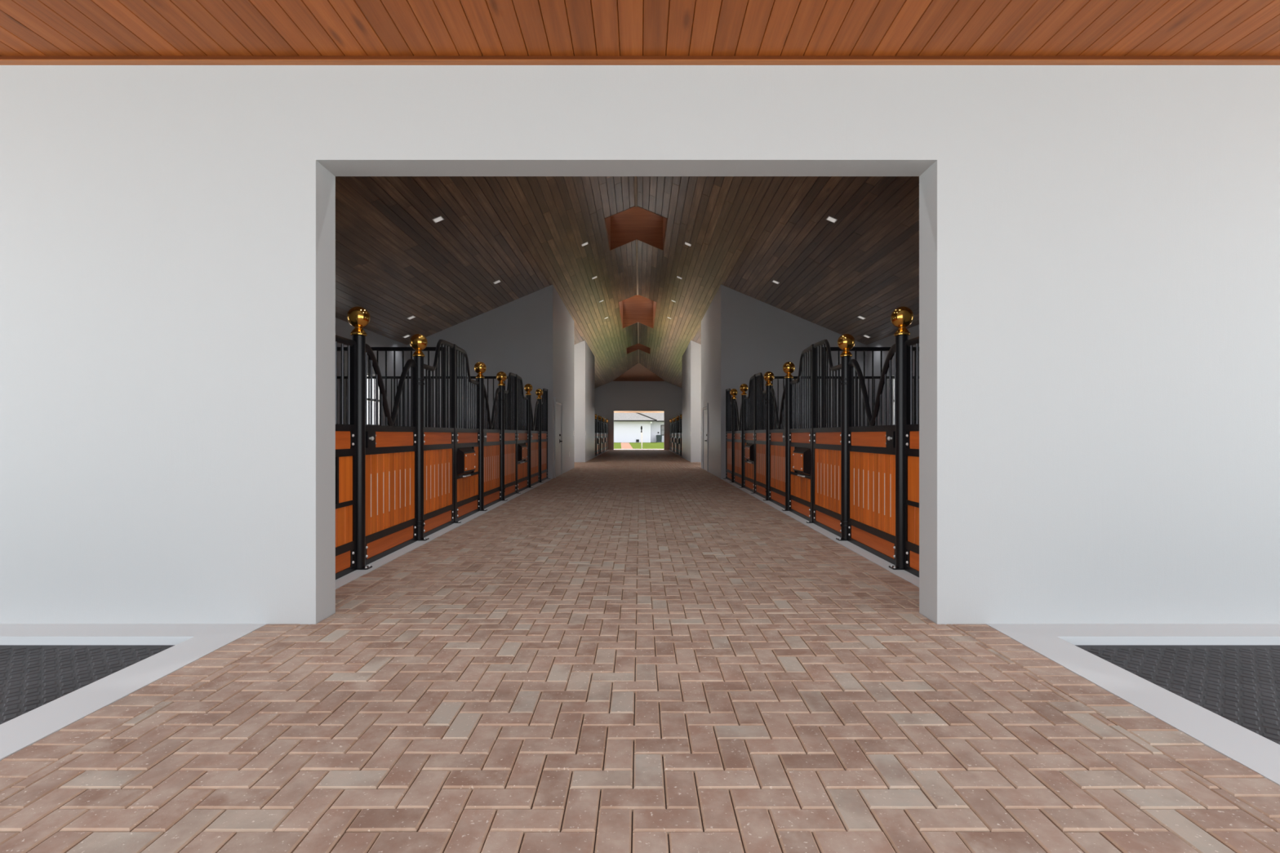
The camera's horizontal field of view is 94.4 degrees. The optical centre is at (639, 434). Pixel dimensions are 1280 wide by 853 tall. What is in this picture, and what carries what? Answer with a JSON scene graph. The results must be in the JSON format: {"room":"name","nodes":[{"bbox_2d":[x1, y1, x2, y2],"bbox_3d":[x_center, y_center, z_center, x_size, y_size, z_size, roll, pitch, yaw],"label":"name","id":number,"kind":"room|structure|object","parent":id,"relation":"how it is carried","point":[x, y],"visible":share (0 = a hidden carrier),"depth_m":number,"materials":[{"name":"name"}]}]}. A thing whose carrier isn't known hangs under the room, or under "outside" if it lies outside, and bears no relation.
{"room":"farm building","nodes":[
{"label":"farm building","id":0,"kind":"room"},
{"bbox_2d":[0,623,266,760],"bbox_3d":[-4.161,1.195,0.954,3.908,0.150,5.108,0,0,0],"label":"curb","id":1,"kind":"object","parent":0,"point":[193,642],"depth_m":3.07,"materials":[{"name":"paint"}]},
{"bbox_2d":[335,317,407,426],"bbox_3d":[-6.005,-0.513,23.479,0.220,3.507,39.892,0,0,0],"label":"wall","id":2,"kind":"structure","parent":0,"point":[344,329],"depth_m":13.58,"materials":[{"name":"white paint"}]},
{"bbox_2d":[367,373,379,425],"bbox_3d":[-5.985,-0.750,13.122,0.080,1.180,0.920,0,0,0],"label":"window","id":3,"kind":"structure","parent":2,"relation":"in","point":[367,373],"depth_m":13.52,"materials":[{"name":"glass"}]},
{"bbox_2d":[407,284,573,478],"bbox_3d":[-4.051,-1.332,17.450,3.688,4.944,4.900,0,0,0],"label":"wall","id":4,"kind":"structure","parent":0,"point":[531,336],"depth_m":15.00,"materials":[{"name":"white paint"}]},
{"bbox_2d":[335,478,552,589],"bbox_3d":[-2.353,1.168,9.367,0.293,0.104,11.267,0,0,0],"label":"trim","id":5,"kind":"structure","parent":4,"relation":"attached to","point":[346,579],"depth_m":5.95,"materials":[{"name":"paint"}]},
{"bbox_2d":[335,334,356,579],"bbox_3d":[-2.317,-0.011,4.324,0.117,2.254,1.121,0,0,0],"label":"panel","id":6,"kind":"object","parent":5,"relation":"on","point":[345,434],"visible":0.26,"depth_m":4.73,"materials":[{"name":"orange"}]},
{"bbox_2d":[346,306,372,569],"bbox_3d":[-2.343,0.027,4.939,0.190,2.182,0.178,0,0,0],"label":"post","id":7,"kind":"object","parent":5,"relation":"on","point":[359,317],"visible":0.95,"depth_m":4.90,"materials":[{"name":"black metal"}]},
{"bbox_2d":[409,333,429,540],"bbox_3d":[-2.343,0.027,6.278,0.190,2.182,0.178,0,0,0],"label":"post","id":8,"kind":"object","parent":5,"relation":"on","point":[419,342],"visible":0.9,"depth_m":6.24,"materials":[{"name":"black metal"}]},
{"bbox_2d":[365,343,417,565],"bbox_3d":[-2.328,0.169,5.604,0.094,1.893,1.220,0,0,0],"label":"gate","id":9,"kind":"object","parent":8,"relation":"attached to","point":[391,451],"visible":0.93,"depth_m":5.57,"materials":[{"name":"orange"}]},
{"bbox_2d":[423,339,453,537],"bbox_3d":[-2.349,-0.011,6.894,0.052,2.254,1.110,0,0,0],"label":"panel","id":10,"kind":"object","parent":5,"relation":"on","point":[438,442],"visible":0.89,"depth_m":6.90,"materials":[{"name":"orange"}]},
{"bbox_2d":[451,343,461,523],"bbox_3d":[-2.355,-0.010,7.489,0.180,2.256,0.062,0,0,0],"label":"post","id":11,"kind":"object","parent":5,"relation":"on","point":[454,348],"visible":0.58,"depth_m":7.46,"materials":[{"name":"black metal"}]},
{"bbox_2d":[456,346,479,521],"bbox_3d":[-2.317,-0.011,8.080,0.117,2.254,1.121,0,0,0],"label":"panel","id":12,"kind":"object","parent":5,"relation":"on","point":[468,440],"visible":0.94,"depth_m":8.03,"materials":[{"name":"black"}]},
{"bbox_2d":[474,361,487,511],"bbox_3d":[-2.343,0.027,8.695,0.190,2.182,0.178,0,0,0],"label":"post","id":13,"kind":"object","parent":5,"relation":"on","point":[480,367],"visible":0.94,"depth_m":8.66,"materials":[{"name":"black metal"}]},
{"bbox_2d":[496,371,507,500],"bbox_3d":[-2.343,0.027,10.034,0.190,2.182,0.178,0,0,0],"label":"post","id":14,"kind":"object","parent":5,"relation":"on","point":[501,376],"visible":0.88,"depth_m":9.99,"materials":[{"name":"black metal"}]},
{"bbox_2d":[484,385,501,508],"bbox_3d":[-2.328,0.169,9.360,0.094,1.893,1.220,0,0,0],"label":"gate","id":15,"kind":"object","parent":14,"relation":"attached to","point":[492,437],"visible":0.85,"depth_m":9.43,"materials":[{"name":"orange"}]},
{"bbox_2d":[504,372,516,498],"bbox_3d":[-2.349,-0.011,10.649,0.052,2.254,1.110,0,0,0],"label":"panel","id":16,"kind":"object","parent":5,"relation":"on","point":[510,436],"visible":0.77,"depth_m":10.74,"materials":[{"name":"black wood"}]},
{"bbox_2d":[515,374,520,493],"bbox_3d":[-2.355,-0.010,11.244,0.180,2.256,0.062,0,0,0],"label":"post","id":17,"kind":"object","parent":5,"relation":"on","point":[516,377],"visible":0.55,"depth_m":11.24,"materials":[{"name":"black metal"}]},
{"bbox_2d":[517,375,528,492],"bbox_3d":[-2.317,-0.011,11.835,0.117,2.254,1.121,0,0,0],"label":"panel","id":18,"kind":"object","parent":5,"relation":"on","point":[522,435],"visible":0.94,"depth_m":11.78,"materials":[{"name":"black"}]},
{"bbox_2d":[524,383,533,488],"bbox_3d":[-2.343,0.027,12.450,0.190,2.182,0.178,0,0,0],"label":"post","id":19,"kind":"object","parent":5,"relation":"on","point":[528,388],"visible":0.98,"depth_m":12.41,"materials":[{"name":"black metal"}]},
{"bbox_2d":[535,388,543,482],"bbox_3d":[-2.343,0.027,13.789,0.190,2.182,0.178,0,0,0],"label":"post","id":20,"kind":"object","parent":5,"relation":"on","point":[539,392],"visible":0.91,"depth_m":13.74,"materials":[{"name":"black metal"}]},
{"bbox_2d":[530,400,538,486],"bbox_3d":[-2.328,0.169,13.115,0.094,1.893,1.220,0,0,0],"label":"gate","id":21,"kind":"object","parent":20,"relation":"attached to","point":[534,424],"visible":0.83,"depth_m":13.24,"materials":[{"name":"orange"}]},
{"bbox_2d":[541,388,547,481],"bbox_3d":[-2.349,-0.011,14.391,0.052,2.254,1.082,0,0,0],"label":"panel","id":22,"kind":"object","parent":5,"relation":"on","point":[544,433],"visible":0.7,"depth_m":14.48,"materials":[{"name":"black"}]},
{"bbox_2d":[546,389,550,478],"bbox_3d":[-2.355,-0.010,14.966,0.180,2.256,0.062,0,0,0],"label":"post","id":23,"kind":"object","parent":5,"relation":"on","point":[547,389],"visible":0.48,"depth_m":14.94,"materials":[{"name":"black metal"}]},
{"bbox_2d":[554,396,562,477],"bbox_3d":[-2.171,0.080,15.950,0.072,2.080,1.400,0,0,0],"label":"door","id":24,"kind":"structure","parent":4,"relation":"in","point":[557,402],"depth_m":15.89,"materials":[{"name":"white paint"}]},
{"bbox_2d":[573,340,595,462],"bbox_3d":[-4.051,-1.332,26.400,3.688,4.944,5.000,0,0,0],"label":"wall","id":25,"kind":"structure","parent":0,"point":[584,357],"depth_m":23.90,"materials":[{"name":"white paint"}]},
{"bbox_2d":[335,176,919,388],"bbox_3d":[-0.080,-3.480,23.466,11.645,2.443,39.466,0,0,0],"label":"ceiling","id":26,"kind":"structure","parent":0,"point":[393,262],"depth_m":11.21,"materials":[{"name":"brown wood"}]},
{"bbox_2d":[432,216,444,222],"bbox_3d":[-3.179,-3.385,9.340,0.141,0.064,0.150,0,0,0],"label":"recessed light","id":27,"kind":"object","parent":26,"relation":"in","point":[438,219],"visible":1,"depth_m":9.34,"materials":[{"name":"white plastic"}]},
{"bbox_2d":[826,215,837,222],"bbox_3d":[3.019,-3.385,9.340,0.141,0.064,0.150,0,0,0],"label":"recessed light","id":28,"kind":"object","parent":26,"relation":"in","point":[830,219],"visible":1,"depth_m":9.34,"materials":[{"name":"white plastic"}]},
{"bbox_2d":[484,176,782,381],"bbox_3d":[-0.080,-3.413,23.679,13.070,2.853,40.292,0,0,0],"label":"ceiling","id":29,"kind":"structure","parent":0,"point":[505,176],"depth_m":12.66,"materials":[{"name":"brown wood"}]},
{"bbox_2d":[604,205,667,250],"bbox_3d":[-0.080,-5.269,13.175,1.692,1.722,2.510,0,0,0],"label":"ceiling","id":30,"kind":"structure","parent":0,"point":[634,223],"depth_m":14.21,"materials":[{"name":"brown wood"}]},
{"bbox_2d":[617,294,657,328],"bbox_3d":[-0.080,-5.269,22.250,1.692,1.722,5.300,0,0,0],"label":"ceiling","id":31,"kind":"structure","parent":0,"point":[636,308],"depth_m":24.68,"materials":[{"name":"brown wood"}]},
{"bbox_2d":[595,381,681,449],"bbox_3d":[-0.080,-1.330,43.312,12.070,5.140,0.225,0,0,0],"label":"wall","id":32,"kind":"structure","parent":0,"point":[611,397],"depth_m":43.20,"materials":[{"name":"white paint"}]},
{"bbox_2d":[613,411,663,413],"bbox_3d":[-0.080,-1.810,44.763,6.400,0.260,2.675,0,0,0],"label":"beam","id":33,"kind":"structure","parent":32,"relation":"attached to","point":[614,411],"depth_m":45.90,"materials":[{"name":"beige wood"}]},
{"bbox_2d":[613,363,664,381],"bbox_3d":[-0.080,-4.305,41.000,3.840,0.850,4.400,0,0,0],"label":"ceiling","id":34,"kind":"structure","parent":0,"point":[638,372],"depth_m":41.84,"materials":[{"name":"brown wood"}]},
{"bbox_2d":[626,343,651,354],"bbox_3d":[-0.080,-5.269,31.500,1.692,1.722,2.600,0,0,0],"label":"ceiling","id":35,"kind":"structure","parent":0,"point":[637,346],"depth_m":32.58,"materials":[{"name":"brown wood"}]},
{"bbox_2d":[0,55,1279,625],"bbox_3d":[-0.080,-1.730,3.620,12.070,5.940,0.225,0,0,0],"label":"wall","id":36,"kind":"structure","parent":0,"point":[1100,245],"depth_m":3.51,"materials":[{"name":"white paint"}]},
{"bbox_2d":[0,56,1279,65],"bbox_3d":[-0.080,-2.202,3.490,12.070,0.036,0.036,0,0,0],"label":"trim","id":37,"kind":"structure","parent":36,"relation":"attached to","point":[4,60],"depth_m":3.48,"materials":[{"name":"brown wood"}]},
{"bbox_2d":[0,448,1279,852],"bbox_3d":[-0.080,1.199,22.000,12.070,0.162,47.200,0,0,0],"label":"floor","id":38,"kind":"structure","parent":0,"point":[633,651],"depth_m":2.27,"materials":[{"name":"brown brick"}]},
{"bbox_2d":[0,644,175,724],"bbox_3d":[-4.293,1.179,0.843,3.649,0.029,4.886,0,0,0],"label":"rubber mat","id":39,"kind":"object","parent":38,"relation":"on","point":[32,677],"visible":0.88,"depth_m":2.96,"materials":[{"name":"grey rubber"}]},
{"bbox_2d":[1075,644,1279,744],"bbox_3d":[4.133,1.179,0.843,3.649,0.029,4.886,0,0,0],"label":"rubber mat","id":40,"kind":"object","parent":38,"relation":"on","point":[1240,684],"visible":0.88,"depth_m":2.88,"materials":[{"name":"grey rubber"}]},
{"bbox_3d":[-2.354,1.168,36.050,0.293,0.104,14.300,0,0,0],"label":"trim","id":41,"kind":"structure","parent":38,"relation":"on","visible":0},
{"bbox_2d":[595,419,595,455],"bbox_3d":[-2.328,0.169,30.674,0.094,1.893,1.112,0,0,0],"label":"gate","id":42,"kind":"object","parent":41,"relation":"on","point":[595,420],"visible":0.22,"depth_m":31.19,"materials":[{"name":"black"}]},
{"bbox_2d":[595,413,597,455],"bbox_3d":[-2.343,0.027,31.292,0.190,2.182,0.178,0,0,0],"label":"post","id":43,"kind":"object","parent":41,"relation":"on","point":[596,415],"visible":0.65,"depth_m":31.26,"materials":[{"name":"black metal"}]},
{"bbox_2d":[595,413,597,454],"bbox_3d":[-2.349,-0.011,31.879,0.052,2.254,1.051,0,0,0],"label":"panel","id":44,"kind":"object","parent":41,"relation":"on","point":[596,414],"visible":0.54,"depth_m":32.36,"materials":[{"name":"black"}]},
{"bbox_2d":[597,415,599,454],"bbox_3d":[-2.317,-0.011,33.028,0.117,2.254,1.046,0,0,0],"label":"panel","id":45,"kind":"object","parent":41,"relation":"on","point":[597,415],"visible":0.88,"depth_m":33.05,"materials":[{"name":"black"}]},
{"bbox_2d":[598,415,599,453],"bbox_3d":[-2.343,0.027,33.638,0.190,2.182,0.178,0,0,0],"label":"post","id":46,"kind":"object","parent":41,"relation":"on","point":[598,415],"visible":0.68,"depth_m":33.62,"materials":[{"name":"black metal"}]},
{"bbox_2d":[599,416,601,453],"bbox_3d":[-2.343,0.027,34.867,0.190,2.182,0.178,0,0,0],"label":"post","id":47,"kind":"object","parent":41,"relation":"on","point":[600,416],"visible":0.58,"depth_m":34.82,"materials":[{"name":"black metal"}]},
{"bbox_2d":[600,415,601,453],"bbox_3d":[-2.349,-0.011,35.454,0.052,2.254,1.051,0,0,0],"label":"panel","id":48,"kind":"object","parent":41,"relation":"on","point":[601,415],"visible":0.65,"depth_m":35.83,"materials":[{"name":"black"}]},
{"bbox_2d":[601,416,603,452],"bbox_3d":[-2.317,-0.011,36.603,0.117,2.254,1.046,0,0,0],"label":"panel","id":49,"kind":"object","parent":41,"relation":"on","point":[602,416],"visible":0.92,"depth_m":36.60,"materials":[{"name":"black metal"}]},
{"bbox_2d":[602,417,604,452],"bbox_3d":[-2.343,0.027,37.213,0.190,2.182,0.178,0,0,0],"label":"post","id":50,"kind":"object","parent":41,"relation":"on","point":[602,417],"visible":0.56,"depth_m":37.17,"materials":[{"name":"black metal"}]},
{"bbox_2d":[603,422,604,451],"bbox_3d":[-2.328,0.169,37.824,0.094,1.893,1.112,0,0,0],"label":"gate","id":51,"kind":"object","parent":41,"relation":"on","point":[603,422],"visible":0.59,"depth_m":38.24,"materials":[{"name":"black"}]},
{"bbox_2d":[603,417,604,451],"bbox_3d":[-2.343,0.027,38.442,0.190,2.182,0.178,0,0,0],"label":"post","id":52,"kind":"object","parent":41,"relation":"on","point":[604,418],"visible":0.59,"depth_m":38.41,"materials":[{"name":"black metal"}]},
{"bbox_2d":[604,417,606,450],"bbox_3d":[-2.317,-0.011,40.178,0.117,2.254,1.046,0,0,0],"label":"panel","id":53,"kind":"object","parent":41,"relation":"on","point":[605,418],"visible":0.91,"depth_m":40.04,"materials":[{"name":"black"}]},
{"bbox_2d":[605,418,607,450],"bbox_3d":[-2.343,0.027,40.788,0.190,2.182,0.178,0,0,0],"label":"post","id":54,"kind":"object","parent":41,"relation":"on","point":[606,419],"visible":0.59,"depth_m":40.74,"materials":[{"name":"black metal"}]},
{"bbox_2d":[606,423,607,450],"bbox_3d":[-2.328,0.169,41.399,0.094,1.893,1.112,0,0,0],"label":"gate","id":55,"kind":"object","parent":41,"relation":"on","point":[606,424],"visible":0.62,"depth_m":41.91,"materials":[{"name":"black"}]},
{"bbox_3d":[2.193,1.168,36.050,0.293,0.104,14.300,0,0,0],"label":"trim","id":56,"kind":"structure","parent":38,"relation":"on","visible":0},
{"bbox_2d":[669,418,670,449],"bbox_3d":[2.195,-0.010,43.166,0.180,2.256,0.062,0,0,0],"label":"post","id":57,"kind":"object","parent":56,"relation":"on","point":[669,419],"visible":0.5,"depth_m":43.17,"materials":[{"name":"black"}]},
{"bbox_2d":[669,419,671,449],"bbox_3d":[2.183,0.027,42.017,0.190,2.182,0.178,0,0,0],"label":"post","id":58,"kind":"object","parent":56,"relation":"on","point":[669,420],"visible":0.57,"depth_m":41.97,"materials":[{"name":"black metal"}]},
{"bbox_2d":[670,418,671,450],"bbox_3d":[2.183,0.027,40.788,0.190,2.182,0.178,0,0,0],"label":"post","id":59,"kind":"object","parent":56,"relation":"on","point":[671,419],"visible":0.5,"depth_m":40.74,"materials":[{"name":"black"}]},
{"bbox_2d":[671,417,672,450],"bbox_3d":[2.156,-0.011,40.178,0.117,2.254,1.046,0,0,0],"label":"panel","id":60,"kind":"object","parent":56,"relation":"on","point":[672,418],"visible":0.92,"depth_m":40.14,"materials":[{"name":"black"}]},
{"bbox_2d":[672,417,674,451],"bbox_3d":[2.183,0.027,38.442,0.190,2.182,0.178,0,0,0],"label":"post","id":61,"kind":"object","parent":56,"relation":"on","point":[673,418],"visible":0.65,"depth_m":38.41,"materials":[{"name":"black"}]},
{"bbox_2d":[673,422,674,451],"bbox_3d":[2.168,0.169,37.824,0.094,1.893,1.112,0,0,0],"label":"gate","id":62,"kind":"object","parent":56,"relation":"on","point":[673,422],"visible":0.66,"depth_m":38.21,"materials":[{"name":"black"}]},
{"bbox_2d":[673,417,675,452],"bbox_3d":[2.183,0.027,37.213,0.190,2.182,0.178,0,0,0],"label":"post","id":63,"kind":"object","parent":56,"relation":"on","point":[674,417],"visible":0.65,"depth_m":37.17,"materials":[{"name":"black metal"}]},
{"bbox_2d":[674,416,675,452],"bbox_3d":[2.156,-0.011,36.603,0.117,2.254,1.046,0,0,0],"label":"panel","id":64,"kind":"object","parent":56,"relation":"on","point":[675,416],"visible":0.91,"depth_m":36.45,"materials":[{"name":"black"}]},
{"bbox_2d":[675,416,677,453],"bbox_3d":[2.183,0.027,34.867,0.190,2.182,0.178,0,0,0],"label":"post","id":65,"kind":"object","parent":56,"relation":"on","point":[676,416],"visible":0.52,"depth_m":34.85,"materials":[{"name":"black metal"}]},
{"bbox_2d":[676,421,677,453],"bbox_3d":[2.168,0.169,34.249,0.094,1.893,1.112,0,0,0],"label":"gate","id":66,"kind":"object","parent":56,"relation":"on","point":[677,421],"visible":0.5,"depth_m":34.76,"materials":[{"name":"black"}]},
{"bbox_2d":[676,415,679,453],"bbox_3d":[2.183,0.027,33.638,0.190,2.182,0.178,0,0,0],"label":"post","id":67,"kind":"object","parent":56,"relation":"on","point":[677,416],"visible":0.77,"depth_m":33.60,"materials":[{"name":"black metal"}]},
{"bbox_2d":[677,420,679,454],"bbox_3d":[2.156,-0.011,33.028,0.117,2.254,1.046,0,0,0],"label":"panel","id":68,"kind":"object","parent":56,"relation":"on","point":[678,420],"visible":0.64,"depth_m":33.38,"materials":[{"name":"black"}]},
{"bbox_2d":[679,413,679,454],"bbox_3d":[2.195,-0.010,32.475,0.180,2.256,0.062,0,0,0],"label":"post","id":69,"kind":"object","parent":56,"relation":"on","point":[679,414],"visible":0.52,"depth_m":32.48,"materials":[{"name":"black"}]},
{"bbox_2d":[680,413,681,455],"bbox_3d":[2.183,0.027,31.292,0.190,2.182,0.178,0,0,0],"label":"post","id":70,"kind":"object","parent":56,"relation":"on","point":[681,414],"visible":0.64,"depth_m":31.25,"materials":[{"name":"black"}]},
{"bbox_2d":[0,0,1279,56],"bbox_3d":[-0.080,-2.280,1.829,12.670,0.121,3.358,0,0,0],"label":"ceiling","id":71,"kind":"structure","parent":0,"point":[28,28],"depth_m":3.24,"materials":[{"name":"brown wood"}]},
{"bbox_2d":[681,340,701,462],"bbox_3d":[3.891,-1.332,26.400,3.688,4.944,5.000,0,0,0],"label":"wall","id":72,"kind":"structure","parent":0,"point":[691,357],"depth_m":23.90,"materials":[{"name":"white paint"}]},
{"bbox_2d":[701,284,866,478],"bbox_3d":[3.891,-1.332,17.450,3.688,4.944,4.900,0,0,0],"label":"wall","id":73,"kind":"structure","parent":0,"point":[744,336],"depth_m":15.00,"materials":[{"name":"white paint"}]},
{"bbox_2d":[702,403,708,471],"bbox_3d":[2.011,0.090,18.450,0.072,2.060,1.400,0,0,0],"label":"door","id":74,"kind":"structure","parent":73,"relation":"in","point":[705,407],"depth_m":18.40,"materials":[{"name":"white paint"}]},
{"bbox_2d":[720,478,919,587],"bbox_3d":[2.193,1.168,9.367,0.293,0.104,11.267,0,0,0],"label":"trim","id":75,"kind":"structure","parent":73,"relation":"attached to","point":[904,575],"depth_m":6.03,"materials":[{"name":"paint"}]},
{"bbox_2d":[724,389,727,478],"bbox_3d":[2.195,-0.010,14.966,0.180,2.256,0.062,0,0,0],"label":"post","id":76,"kind":"object","parent":75,"relation":"on","point":[726,389],"visible":0.57,"depth_m":14.94,"materials":[{"name":"black metal"}]},
{"bbox_2d":[726,388,731,480],"bbox_3d":[2.189,-0.011,14.391,0.052,2.254,1.082,0,0,0],"label":"panel","id":77,"kind":"object","parent":75,"relation":"on","point":[729,396],"visible":0.64,"depth_m":14.54,"materials":[{"name":"black"}]},
{"bbox_2d":[729,388,737,482],"bbox_3d":[2.183,0.027,13.789,0.190,2.182,0.178,0,0,0],"label":"post","id":78,"kind":"object","parent":75,"relation":"on","point":[733,392],"visible":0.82,"depth_m":13.75,"materials":[{"name":"black metal"}]},
{"bbox_2d":[733,400,741,486],"bbox_3d":[2.168,0.169,13.115,0.094,1.893,1.220,0,0,0],"label":"gate","id":79,"kind":"object","parent":75,"relation":"on","point":[737,424],"visible":0.7,"depth_m":13.27,"materials":[{"name":"black"}]},
{"bbox_2d":[738,383,748,488],"bbox_3d":[2.183,0.027,12.450,0.190,2.182,0.178,0,0,0],"label":"post","id":80,"kind":"object","parent":75,"relation":"on","point":[744,388],"visible":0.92,"depth_m":12.42,"materials":[{"name":"black metal"}]},
{"bbox_2d":[743,375,754,492],"bbox_3d":[2.156,-0.011,11.835,0.117,2.254,1.121,0,0,0],"label":"panel","id":81,"kind":"object","parent":75,"relation":"on","point":[748,432],"visible":0.95,"depth_m":11.79,"materials":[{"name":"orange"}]},
{"bbox_2d":[751,374,756,493],"bbox_3d":[2.195,-0.010,11.244,0.180,2.256,0.062,0,0,0],"label":"post","id":82,"kind":"object","parent":75,"relation":"on","point":[755,377],"visible":0.52,"depth_m":11.22,"materials":[{"name":"black metal"}]},
{"bbox_2d":[755,372,765,498],"bbox_3d":[2.189,-0.011,10.649,0.052,2.254,1.110,0,0,0],"label":"panel","id":83,"kind":"object","parent":75,"relation":"on","point":[760,435],"visible":0.68,"depth_m":10.74,"materials":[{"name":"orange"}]},
{"bbox_2d":[763,371,774,500],"bbox_3d":[2.183,0.027,10.034,0.190,2.182,0.178,0,0,0],"label":"post","id":84,"kind":"object","parent":75,"relation":"on","point":[769,376],"visible":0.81,"depth_m":9.99,"materials":[{"name":"black metal"}]},
{"bbox_2d":[768,385,785,508],"bbox_3d":[2.168,0.169,9.360,0.094,1.893,1.220,0,0,0],"label":"gate","id":85,"kind":"object","parent":75,"relation":"on","point":[776,437],"visible":0.83,"depth_m":9.47,"materials":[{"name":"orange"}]},
{"bbox_2d":[782,361,795,511],"bbox_3d":[2.183,0.027,8.695,0.190,2.182,0.178,0,0,0],"label":"post","id":86,"kind":"object","parent":75,"relation":"on","point":[788,367],"visible":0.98,"depth_m":8.65,"materials":[{"name":"black metal"}]},
{"bbox_2d":[789,346,811,521],"bbox_3d":[2.156,-0.011,8.080,0.117,2.254,1.121,0,0,0],"label":"panel","id":87,"kind":"object","parent":75,"relation":"on","point":[800,439],"visible":0.94,"depth_m":8.02,"materials":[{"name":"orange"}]},
{"bbox_2d":[806,343,816,523],"bbox_3d":[2.195,-0.010,7.489,0.180,2.256,0.062,0,0,0],"label":"post","id":88,"kind":"object","parent":75,"relation":"on","point":[813,349],"visible":0.56,"depth_m":7.46,"materials":[{"name":"black metal"}]},
{"bbox_2d":[813,339,840,537],"bbox_3d":[2.189,-0.011,6.894,0.052,2.254,1.110,0,0,0],"label":"panel","id":89,"kind":"object","parent":75,"relation":"on","point":[826,441],"visible":0.88,"depth_m":6.94,"materials":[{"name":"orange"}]},
{"bbox_2d":[835,333,855,540],"bbox_3d":[2.183,0.027,6.278,0.190,2.182,0.178,0,0,0],"label":"post","id":90,"kind":"object","parent":75,"relation":"on","point":[846,342],"visible":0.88,"depth_m":6.24,"materials":[{"name":"black metal"}]},
{"bbox_2d":[847,343,895,565],"bbox_3d":[2.168,0.169,5.604,0.094,1.893,1.220,0,0,0],"label":"gate","id":91,"kind":"object","parent":75,"relation":"on","point":[871,450],"visible":0.91,"depth_m":5.57,"materials":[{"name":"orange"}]},
{"bbox_2d":[888,306,913,569],"bbox_3d":[2.183,0.027,4.939,0.190,2.182,0.178,0,0,0],"label":"post","id":92,"kind":"object","parent":75,"relation":"on","point":[901,317],"visible":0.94,"depth_m":4.90,"materials":[{"name":"black metal"}]},
{"bbox_2d":[903,336,919,577],"bbox_3d":[2.156,-0.011,4.324,0.117,2.254,1.121,0,0,0],"label":"panel","id":93,"kind":"object","parent":75,"relation":"on","point":[911,432],"visible":0.18,"depth_m":4.78,"materials":[{"name":"orange wood"}]},
{"bbox_2d":[866,324,919,426],"bbox_3d":[5.845,-0.513,23.479,0.220,3.507,39.892,0,0,0],"label":"wall","id":94,"kind":"structure","parent":0,"point":[888,341],"depth_m":14.00,"materials":[{"name":"white paint"}]},
{"bbox_2d":[892,375,894,425],"bbox_3d":[5.825,-0.750,13.122,0.080,1.180,0.920,0,0,0],"label":"window","id":95,"kind":"structure","parent":94,"relation":"in","point":[893,380],"depth_m":13.53,"materials":[{"name":"glass"}]},
{"bbox_2d":[986,623,1279,786],"bbox_3d":[4.001,1.195,0.954,3.908,0.150,5.108,0,0,0],"label":"curb","id":96,"kind":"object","parent":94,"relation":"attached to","point":[1056,642],"depth_m":2.93,"materials":[{"name":"paint"}]},
{"bbox_3d":[-4.197,1.145,9.366,3.395,0.050,11.267,0,0,0],"label":"floor","id":97,"kind":"structure","parent":0,"visible":0},
{"bbox_2d":[337,346,446,427],"bbox_3d":[-4.175,0.005,7.489,3.440,2.210,0.044,0,0,0],"label":"divider","id":98,"kind":"object","parent":97,"relation":"on","point":[339,348],"visible":0.14,"depth_m":7.48,"materials":[{"name":"black metal"}]},
{"bbox_2d":[337,376,509,475],"bbox_3d":[-4.175,0.005,11.244,3.440,2.210,0.044,0,0,0],"label":"divider","id":99,"kind":"object","parent":97,"relation":"on","point":[338,377],"visible":0.12,"depth_m":11.24,"materials":[{"name":"black metal"}]},
{"bbox_3d":[4.037,1.145,9.366,3.395,0.050,11.267,0,0,0],"label":"floor","id":100,"kind":"structure","parent":0,"visible":0},
{"bbox_2d":[763,376,914,475],"bbox_3d":[4.015,0.005,11.244,3.440,2.210,0.044,0,0,0],"label":"divider","id":101,"kind":"object","parent":100,"relation":"on","point":[775,377],"visible":0.15,"depth_m":11.24,"materials":[{"name":"black metal"}]},
{"bbox_2d":[822,346,915,427],"bbox_3d":[4.015,0.005,7.489,3.440,2.210,0.044,0,0,0],"label":"divider","id":102,"kind":"object","parent":100,"relation":"on","point":[832,348],"visible":0.06,"depth_m":7.48,"materials":[{"name":"black metal"}]},
{"label":"outside","id":103,"kind":"structure","parent":0,"visible":0},
{"bbox_2d":[613,442,663,448],"bbox_3d":[-0.080,1.270,92.500,120.000,0.300,95.000,0,0,0],"label":"lawn","id":104,"kind":"structure","parent":103,"point":[616,445],"depth_m":60.99,"materials":[{"name":"green plant"}]},
{"bbox_2d":[620,442,632,448],"bbox_3d":[-1.580,1.112,63.250,2.100,0.013,35.500,0,0,0],"label":"path","id":105,"kind":"structure","parent":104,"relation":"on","point":[624,445],"depth_m":55.99,"materials":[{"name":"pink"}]},
{"bbox_2d":[613,413,663,442],"bbox_3d":[-1.080,-1.780,89.067,32.000,5.800,15.866,0,0,0],"label":"house","id":106,"kind":"structure","parent":104,"relation":"on","point":[627,426],"depth_m":82.00,"materials":[{"name":"white paint"}]},
{"bbox_2d":[640,426,642,448],"bbox_3d":[0.120,0.220,46.900,0.150,1.800,0.150,0,0,0],"label":"post","id":107,"kind":"object","parent":104,"relation":"on","point":[641,426],"visible":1,"depth_m":46.86,"materials":[{"name":"white plastic"}]},
{"bbox_2d":[656,435,662,442],"bbox_3d":[2.670,0.594,83.200,0.860,1.047,0.820,0,0,0],"label":"bin","id":108,"kind":"object","parent":104,"relation":"on","point":[659,437],"visible":1,"depth_m":82.84,"materials":[{"name":"grey plastic"}]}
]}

